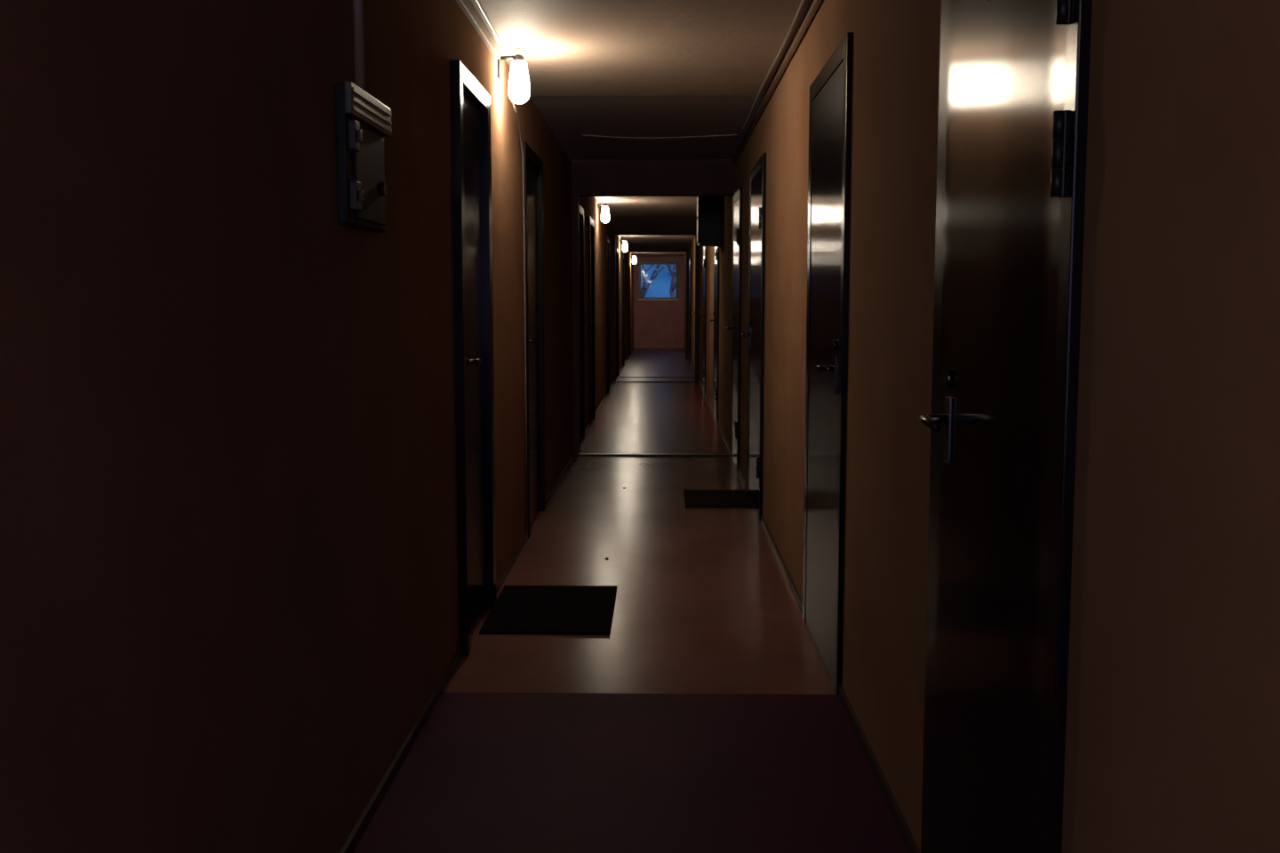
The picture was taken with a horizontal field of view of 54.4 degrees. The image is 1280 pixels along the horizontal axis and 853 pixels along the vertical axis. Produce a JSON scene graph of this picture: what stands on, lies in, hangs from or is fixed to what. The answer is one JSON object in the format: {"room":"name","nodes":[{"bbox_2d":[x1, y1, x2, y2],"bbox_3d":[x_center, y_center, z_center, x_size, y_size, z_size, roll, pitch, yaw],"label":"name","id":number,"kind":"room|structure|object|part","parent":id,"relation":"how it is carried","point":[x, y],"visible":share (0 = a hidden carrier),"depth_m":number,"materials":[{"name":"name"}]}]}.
{"room":"apartment building corridor","nodes":[
{"label":"apartment building corridor","id":0,"kind":"room"},
{"bbox_2d":[0,0,633,852],"bbox_3d":[-0.542,-1.410,14.644,0.170,2.330,34.600,0,6,1],"label":"wall","id":1,"kind":"structure","parent":0,"point":[229,595],"depth_m":2.07,"materials":[{"name":"paint"}]},
{"bbox_2d":[352,0,365,90],"bbox_3d":[-0.645,-1.036,2.841,0.024,0.549,0.023,0,6,1],"label":"conduit","id":2,"kind":"object","parent":1,"relation":"attached to","point":[357,4],"visible":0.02,"depth_m":2.85,"materials":[{"name":"brown paint"}]},
{"bbox_2d":[334,80,391,232],"bbox_3d":[-0.634,-0.614,2.894,0.050,0.304,0.400,0,6,1],"label":"box","id":3,"kind":"object","parent":1,"relation":"attached to","point":[362,121],"visible":1,"depth_m":2.79,"materials":[{"name":"grey metal"}]},
{"bbox_2d":[347,120,362,151],"bbox_3d":[-0.624,-0.638,2.733,0.026,0.065,0.045,0,6,1],"label":"hinge","id":4,"kind":"object","parent":3,"relation":"attached to","point":[355,135],"depth_m":2.71,"materials":[{"name":"black metal"}]},
{"bbox_2d":[348,180,363,211],"bbox_3d":[-0.624,-0.509,2.746,0.026,0.065,0.045,0,6,1],"label":"hinge","id":5,"kind":"object","parent":3,"relation":"attached to","point":[356,196],"depth_m":2.73,"materials":[{"name":"black metal"}]},
{"bbox_3d":[-0.625,-0.731,2.882,0.019,0.069,0.400,0,6,1],"label":"box lid","id":6,"kind":"part","parent":3,"relation":"part of","materials":[{"name":"grey metal"}]},
{"bbox_3d":[-0.631,-0.584,2.912,0.006,0.210,0.290,0,6,1],"label":"plate","id":7,"kind":"part","parent":3,"relation":"part of","materials":[{"name":"grey metal"}]},
{"bbox_3d":[-0.621,-0.574,3.008,0.012,0.033,0.034,0,6,1],"label":"knob","id":8,"kind":"part","parent":3,"relation":"part of","materials":[{"name":"black metal"}]},
{"bbox_2d":[449,59,496,656],"bbox_3d":[-0.640,-0.249,4.650,0.154,2.050,0.760,0,6,1],"label":"door","id":9,"kind":"structure","parent":1,"relation":"in","point":[470,103],"depth_m":4.62,"materials":[{"name":"black paint"}]},
{"bbox_3d":[-0.597,-0.213,4.450,0.060,0.120,0.108,0,6,1],"label":"handle","id":10,"kind":"part","parent":9,"relation":"part of","materials":[{"name":"silver metal"}]},
{"bbox_2d":[455,0,500,59],"bbox_3d":[-0.674,-1.182,1.319,0.022,0.048,8.000,0,6,1],"label":"rail","id":11,"kind":"object","parent":1,"relation":"attached to","point":[467,7],"visible":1,"depth_m":4.74,"materials":[{"name":"beige paint"}]},
{"bbox_2d":[474,0,504,47],"bbox_3d":[-0.625,-1.352,2.688,0.022,0.018,5.200,0,6,1],"label":"cord","id":12,"kind":"object","parent":11,"relation":"attached to","point":[476,1],"visible":1,"depth_m":4.83,"materials":[{"name":"beige plastic"}]},
{"bbox_2d":[339,347,634,852],"bbox_3d":[-0.451,-0.269,14.759,0.012,0.035,34.600,0,6,1],"label":"baseboard","id":13,"kind":"structure","parent":1,"relation":"attached to","point":[356,836],"depth_m":3.55,"materials":[{"name":"brown paint"}]},
{"bbox_2d":[496,54,529,103],"bbox_3d":[-0.546,-1.505,5.395,0.138,0.208,0.095,0,6,1],"label":"wall lamp","id":14,"kind":"object","parent":1,"relation":"attached to","point":[518,83],"visible":0.95,"depth_m":5.36,"materials":[{"name":"white glass"}]},
{"bbox_2d":[508,60,529,103],"bbox_3d":[-0.524,-1.490,5.396,0.095,0.178,0.095,0,6,1],"label":"glass jar","id":15,"kind":"object","parent":14,"relation":"on","point":[518,83],"depth_m":5.36,"materials":[{"name":"white glass"}]},
{"bbox_2d":[512,101,527,532],"bbox_3d":[-0.579,-0.443,5.993,0.014,2.084,0.795,0,6,-2],"label":"wire","id":16,"kind":"object","parent":1,"relation":"attached to","point":[512,101],"visible":0.96,"depth_m":6.37,"materials":[{"name":"beige"}]},
{"bbox_2d":[521,141,545,538],"bbox_3d":[-0.609,-0.477,6.889,0.139,2.050,0.940,0,6,1],"label":"door","id":17,"kind":"structure","parent":1,"relation":"in","point":[532,164],"depth_m":7.04,"materials":[{"name":"black paint"}]},
{"bbox_3d":[-0.575,-0.433,6.599,0.060,0.120,0.108,0,6,1],"label":"handle","id":18,"kind":"part","parent":17,"relation":"part of","materials":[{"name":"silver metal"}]},
{"bbox_2d":[579,205,584,439],"bbox_3d":[-0.542,-0.875,10.778,0.139,2.050,0.900,0,6,1],"label":"door","id":19,"kind":"structure","parent":1,"relation":"in","point":[581,210],"depth_m":11.12,"materials":[{"name":"black paint"}]},
{"bbox_2d":[588,216,595,427],"bbox_3d":[-0.511,-1.058,12.568,0.139,2.050,0.900,0,6,1],"label":"door","id":20,"kind":"structure","parent":1,"relation":"in","point":[591,223],"depth_m":12.80,"materials":[{"name":"black paint"}]},
{"bbox_2d":[597,203,609,223],"bbox_3d":[-0.403,-2.345,13.691,0.138,0.208,0.095,0,6,1],"label":"wall lamp","id":21,"kind":"object","parent":1,"relation":"attached to","point":[604,216],"visible":1,"depth_m":13.66,"materials":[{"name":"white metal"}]},
{"bbox_2d":[600,206,609,223],"bbox_3d":[-0.382,-2.330,13.693,0.095,0.178,0.095,0,6,1],"label":"glass jar","id":22,"kind":"object","parent":21,"relation":"on","point":[604,216],"depth_m":13.66,"materials":[{"name":"white glass"}]},
{"bbox_2d":[605,236,610,394],"bbox_3d":[-0.447,-1.439,16.298,0.139,2.050,0.900,0,6,1],"label":"door","id":23,"kind":"structure","parent":1,"relation":"in","point":[607,240],"depth_m":16.58,"materials":[{"name":"black paint"}]},
{"bbox_2d":[616,248,619,379],"bbox_3d":[-0.386,-1.804,19.879,0.139,2.050,0.900,0,6,1],"label":"door","id":24,"kind":"structure","parent":1,"relation":"in","point":[617,249],"depth_m":20.18,"materials":[{"name":"black paint"}]},
{"bbox_2d":[622,255,624,367],"bbox_3d":[-0.332,-2.119,22.963,0.139,2.050,0.900,0,6,1],"label":"door","id":25,"kind":"structure","parent":1,"relation":"in","point":[623,257],"depth_m":23.27,"materials":[{"name":"black paint"}]},
{"bbox_2d":[619,240,627,252],"bbox_3d":[-0.276,-3.057,21.056,0.138,0.208,0.095,0,6,1],"label":"wall lamp","id":26,"kind":"object","parent":1,"relation":"attached to","point":[624,244],"visible":1,"depth_m":21.02,"materials":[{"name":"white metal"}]},
{"bbox_2d":[622,241,627,252],"bbox_3d":[-0.255,-3.042,21.057,0.095,0.178,0.095,0,6,1],"label":"glass jar","id":27,"kind":"object","parent":26,"relation":"on","point":[624,245],"depth_m":21.02,"materials":[{"name":"white glass"}]},
{"bbox_2d":[628,262,631,356],"bbox_3d":[-0.259,-2.556,27.240,0.139,2.050,0.900,0,6,1],"label":"door","id":28,"kind":"structure","parent":1,"relation":"in","point":[629,309],"depth_m":26.89,"materials":[{"name":"black paint"}]},
{"bbox_3d":[-0.276,-2.556,27.240,0.105,2.050,0.900,0,6,1],"label":"frame","id":29,"kind":"part","parent":28,"relation":"part of","materials":[{"name":"black paint"}]},
{"bbox_2d":[630,255,636,263],"bbox_3d":[-0.148,-3.819,28.466,0.138,0.208,0.095,0,6,1],"label":"wall lamp","id":30,"kind":"object","parent":1,"relation":"attached to","point":[634,260],"visible":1,"depth_m":28.43,"materials":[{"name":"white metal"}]},
{"bbox_2d":[632,256,636,263],"bbox_3d":[-0.127,-3.804,28.467,0.095,0.178,0.095,0,6,1],"label":"glass jar","id":31,"kind":"object","parent":30,"relation":"on","point":[634,260],"depth_m":28.43,"materials":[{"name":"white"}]},
{"bbox_2d":[353,348,908,852],"bbox_3d":[0.186,-0.201,14.855,1.623,0.120,34.800,0,6,1],"label":"floor","id":32,"kind":"structure","parent":0,"point":[709,717],"depth_m":3.87,"materials":[{"name":"brown laminate"}]},
{"bbox_2d":[479,585,616,634],"bbox_3d":[-0.351,0.734,5.037,0.492,0.015,0.760,0,6,1],"label":"doormat","id":33,"kind":"object","parent":32,"relation":"on","point":[517,610],"visible":1,"depth_m":4.97,"materials":[{"name":"black fabric"}]},
{"bbox_2d":[576,453,728,456],"bbox_3d":[0.103,0.228,10.005,1.223,0.014,0.090,0,6,1],"label":"threshold strip","id":34,"kind":"object","parent":32,"relation":"on","point":[578,454],"visible":1,"depth_m":9.97,"materials":[{"name":"brown paint"}]},
{"bbox_2d":[616,381,694,382],"bbox_3d":[0.256,-0.682,18.897,1.223,0.016,0.100,0,6,1],"label":"threshold strip","id":35,"kind":"object","parent":32,"relation":"on","point":[617,381],"visible":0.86,"depth_m":18.85,"materials":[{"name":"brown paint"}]},
{"bbox_2d":[618,376,694,377],"bbox_3d":[0.275,-0.794,20.021,1.223,0.012,0.080,0,6,1],"label":"threshold strip","id":36,"kind":"object","parent":32,"relation":"on","point":[619,377],"visible":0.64,"depth_m":19.99,"materials":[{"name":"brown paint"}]},
{"bbox_2d":[614,225,700,383],"bbox_3d":[0.254,-1.830,18.679,1.283,2.345,0.140,0,6,1],"label":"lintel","id":37,"kind":"object","parent":32,"relation":"on","point":[619,230],"visible":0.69,"depth_m":18.54,"materials":[{"name":"red paint"}]},
{"bbox_2d":[627,246,688,359],"bbox_3d":[0.379,-2.572,25.940,1.283,2.345,0.140,0,6,1],"label":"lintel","id":38,"kind":"object","parent":32,"relation":"on","point":[630,249],"visible":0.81,"depth_m":25.79,"materials":[{"name":"red paint"}]},
{"bbox_2d":[683,489,752,508],"bbox_3d":[0.482,0.451,7.814,0.410,0.015,0.650,0,6,1],"label":"doormat","id":39,"kind":"object","parent":32,"relation":"on","point":[693,499],"visible":1,"depth_m":7.74,"materials":[{"name":"black fabric"}]},
{"bbox_2d":[470,0,814,256],"bbox_3d":[0.186,-2.653,14.605,1.623,0.150,34.800,0,6,1],"label":"ceiling","id":40,"kind":"structure","parent":0,"point":[602,68],"depth_m":5.92,"materials":[{"name":"beige paint"}]},
{"bbox_2d":[582,134,738,138],"bbox_3d":[0.133,-1.926,8.256,1.036,0.030,0.036,0,6,2],"label":"cable","id":41,"kind":"object","parent":40,"relation":"attached to","point":[582,134],"visible":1,"depth_m":8.25,"materials":[{"name":"brown paint"}]},
{"bbox_2d":[736,0,805,139],"bbox_3d":[0.563,-1.370,2.866,0.022,0.014,11.000,0,6,1],"label":"cable","id":42,"kind":"object","parent":40,"relation":"attached to","point":[803,2],"visible":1,"depth_m":5.56,"materials":[{"name":"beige plastic"}]},
{"bbox_2d":[571,159,735,455],"bbox_3d":[0.104,-0.941,9.976,1.283,2.345,0.140,0,6,1],"label":"door frame","id":43,"kind":"structure","parent":0,"point":[677,177],"depth_m":9.80,"materials":[{"name":"red paint"}]},
{"bbox_2d":[633,256,684,348],"bbox_3d":[0.483,-3.177,31.939,1.283,2.330,0.200,0,6,1],"label":"wall","id":44,"kind":"structure","parent":0,"point":[657,324],"depth_m":31.88,"materials":[{"name":"red paint"}]},
{"bbox_2d":[638,261,679,300],"bbox_3d":[0.472,-3.723,31.828,1.045,0.990,0.190,0,6,1],"label":"window","id":45,"kind":"structure","parent":44,"relation":"in","point":[676,263],"depth_m":31.84,"materials":[{"name":"grey paint"}]},
{"bbox_3d":[0.471,-3.246,31.847,1.043,0.036,0.130,0,6,1],"label":"sill","id":46,"kind":"part","parent":45,"relation":"part of","materials":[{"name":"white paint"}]},
{"bbox_2d":[683,0,1279,852],"bbox_3d":[0.911,-1.408,14.619,0.170,2.330,34.600,0,6,1],"label":"wall","id":47,"kind":"structure","parent":0,"point":[1172,725],"depth_m":1.56,"materials":[{"name":"paint"}]},
{"bbox_2d":[686,257,691,361],"bbox_3d":[1.005,-2.290,24.631,0.163,2.050,0.900,0,6,1],"label":"door","id":48,"kind":"structure","parent":47,"relation":"in","point":[690,260],"depth_m":24.26,"materials":[{"name":"black paint"}]},
{"bbox_3d":[1.034,-2.290,24.631,0.105,2.050,0.900,0,6,1],"label":"frame","id":49,"kind":"part","parent":48,"relation":"part of","materials":[{"name":"black paint"}]},
{"bbox_2d":[698,246,706,396],"bbox_3d":[0.862,-1.446,16.375,0.163,2.050,0.900,0,6,1],"label":"door","id":50,"kind":"structure","parent":47,"relation":"in","point":[704,310],"depth_m":16.16,"materials":[{"name":"black paint"}]},
{"bbox_3d":[0.891,-1.446,16.375,0.105,2.050,0.900,0,6,1],"label":"frame","id":51,"kind":"part","parent":50,"relation":"part of","materials":[{"name":"black paint"}]},
{"bbox_2d":[696,196,722,246],"bbox_3d":[0.660,-2.020,11.997,0.245,0.540,0.500,0,6,1],"label":"upper cabinet","id":52,"kind":"object","parent":47,"relation":"attached to","point":[709,209],"visible":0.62,"depth_m":11.76,"materials":[{"name":"black metal"}]},
{"bbox_3d":[0.560,-2.020,11.999,0.014,0.500,0.460,0,6,1],"label":"door","id":53,"kind":"part","parent":52,"relation":"part of","materials":[{"name":"black"}]},
{"bbox_2d":[708,246,719,424],"bbox_3d":[0.801,-1.086,12.844,0.163,2.050,0.900,0,6,1],"label":"door","id":54,"kind":"structure","parent":47,"relation":"in","point":[716,363],"depth_m":12.71,"materials":[{"name":"black paint"}]},
{"bbox_3d":[0.831,-1.086,12.844,0.105,2.050,0.900,0,6,1],"label":"frame","id":55,"kind":"part","parent":54,"relation":"part of","materials":[{"name":"black paint"}]},
{"bbox_2d":[726,186,742,471],"bbox_3d":[0.742,-0.733,9.388,0.163,2.050,0.850,0,6,1],"label":"door","id":56,"kind":"structure","parent":47,"relation":"in","point":[737,221],"depth_m":9.24,"materials":[{"name":"black paint"}]},
{"bbox_3d":[0.694,-0.741,9.616,0.060,0.120,0.108,0,6,1],"label":"handle","id":57,"kind":"part","parent":56,"relation":"part of","materials":[{"name":"silver metal"}]},
{"bbox_3d":[0.771,-0.733,9.387,0.105,2.050,0.850,0,6,1],"label":"frame","id":58,"kind":"part","parent":56,"relation":"part of","materials":[{"name":"black paint"}]},
{"bbox_2d":[741,152,766,521],"bbox_3d":[0.708,-0.533,7.433,0.163,2.050,1.020,0,6,1],"label":"door","id":59,"kind":"structure","parent":47,"relation":"in","point":[756,334],"depth_m":7.24,"materials":[{"name":"black paint"}]},
{"bbox_3d":[0.662,-0.550,7.746,0.060,0.120,0.108,0,6,1],"label":"handle","id":60,"kind":"part","parent":59,"relation":"part of","materials":[{"name":"silver metal"}]},
{"bbox_2d":[731,0,822,164],"bbox_3d":[0.621,-1.432,3.563,0.028,0.028,12.400,0,6,1],"label":"pipe","id":61,"kind":"object","parent":47,"relation":"attached to","point":[816,4],"visible":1,"depth_m":5.67,"materials":[{"name":"grey metal"}]},
{"bbox_2d":[683,347,920,852],"bbox_3d":[0.820,-0.266,14.737,0.012,0.035,34.600,0,6,1],"label":"baseboard","id":62,"kind":"structure","parent":47,"relation":"attached to","point":[909,843],"depth_m":3.48,"materials":[{"name":"brown paint"}]},
{"bbox_2d":[802,32,853,695],"bbox_3d":[0.655,-0.215,4.320,0.163,2.050,0.960,0,6,1],"label":"door","id":63,"kind":"structure","parent":47,"relation":"in","point":[830,92],"depth_m":4.19,"materials":[{"name":"black paint"}]},
{"bbox_3d":[0.598,-0.170,4.022,0.060,0.120,0.108,0,6,1],"label":"handle","id":64,"kind":"part","parent":63,"relation":"part of","materials":[{"name":"silver metal"}]},
{"bbox_2d":[920,0,1092,852],"bbox_3d":[0.605,0.007,2.147,0.188,2.050,0.850,0,6,1],"label":"door","id":65,"kind":"structure","parent":47,"relation":"in","point":[1014,75],"depth_m":2.00,"materials":[{"name":"black paint"}]},
{"bbox_3d":[0.542,0.009,2.271,0.060,0.120,0.108,0,6,1],"label":"handle","id":66,"kind":"part","parent":65,"relation":"part of","materials":[{"name":"silver metal"}]},
{"label":"outside","id":67,"kind":"structure","parent":0,"visible":0},
{"bbox_3d":[0.774,-3.219,45.049,28.000,0.150,25.700,0,6,1],"label":"yard","id":68,"kind":"structure","parent":67,"visible":0},
{"bbox_2d":[640,264,666,297],"bbox_3d":[-0.209,-4.595,38.237,2.269,3.996,3.190,-3,7,-30],"label":"tree","id":69,"kind":"object","parent":68,"relation":"on","point":[643,294],"visible":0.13,"depth_m":37.51,"materials":[{"name":"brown plant"}]},
{"bbox_2d":[660,264,675,297],"bbox_3d":[1.167,-4.649,36.229,1.876,4.522,2.652,2,6,18],"label":"tree","id":70,"kind":"object","parent":68,"relation":"on","point":[673,279],"visible":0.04,"depth_m":36.40,"materials":[{"name":"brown plant"}]}
]}

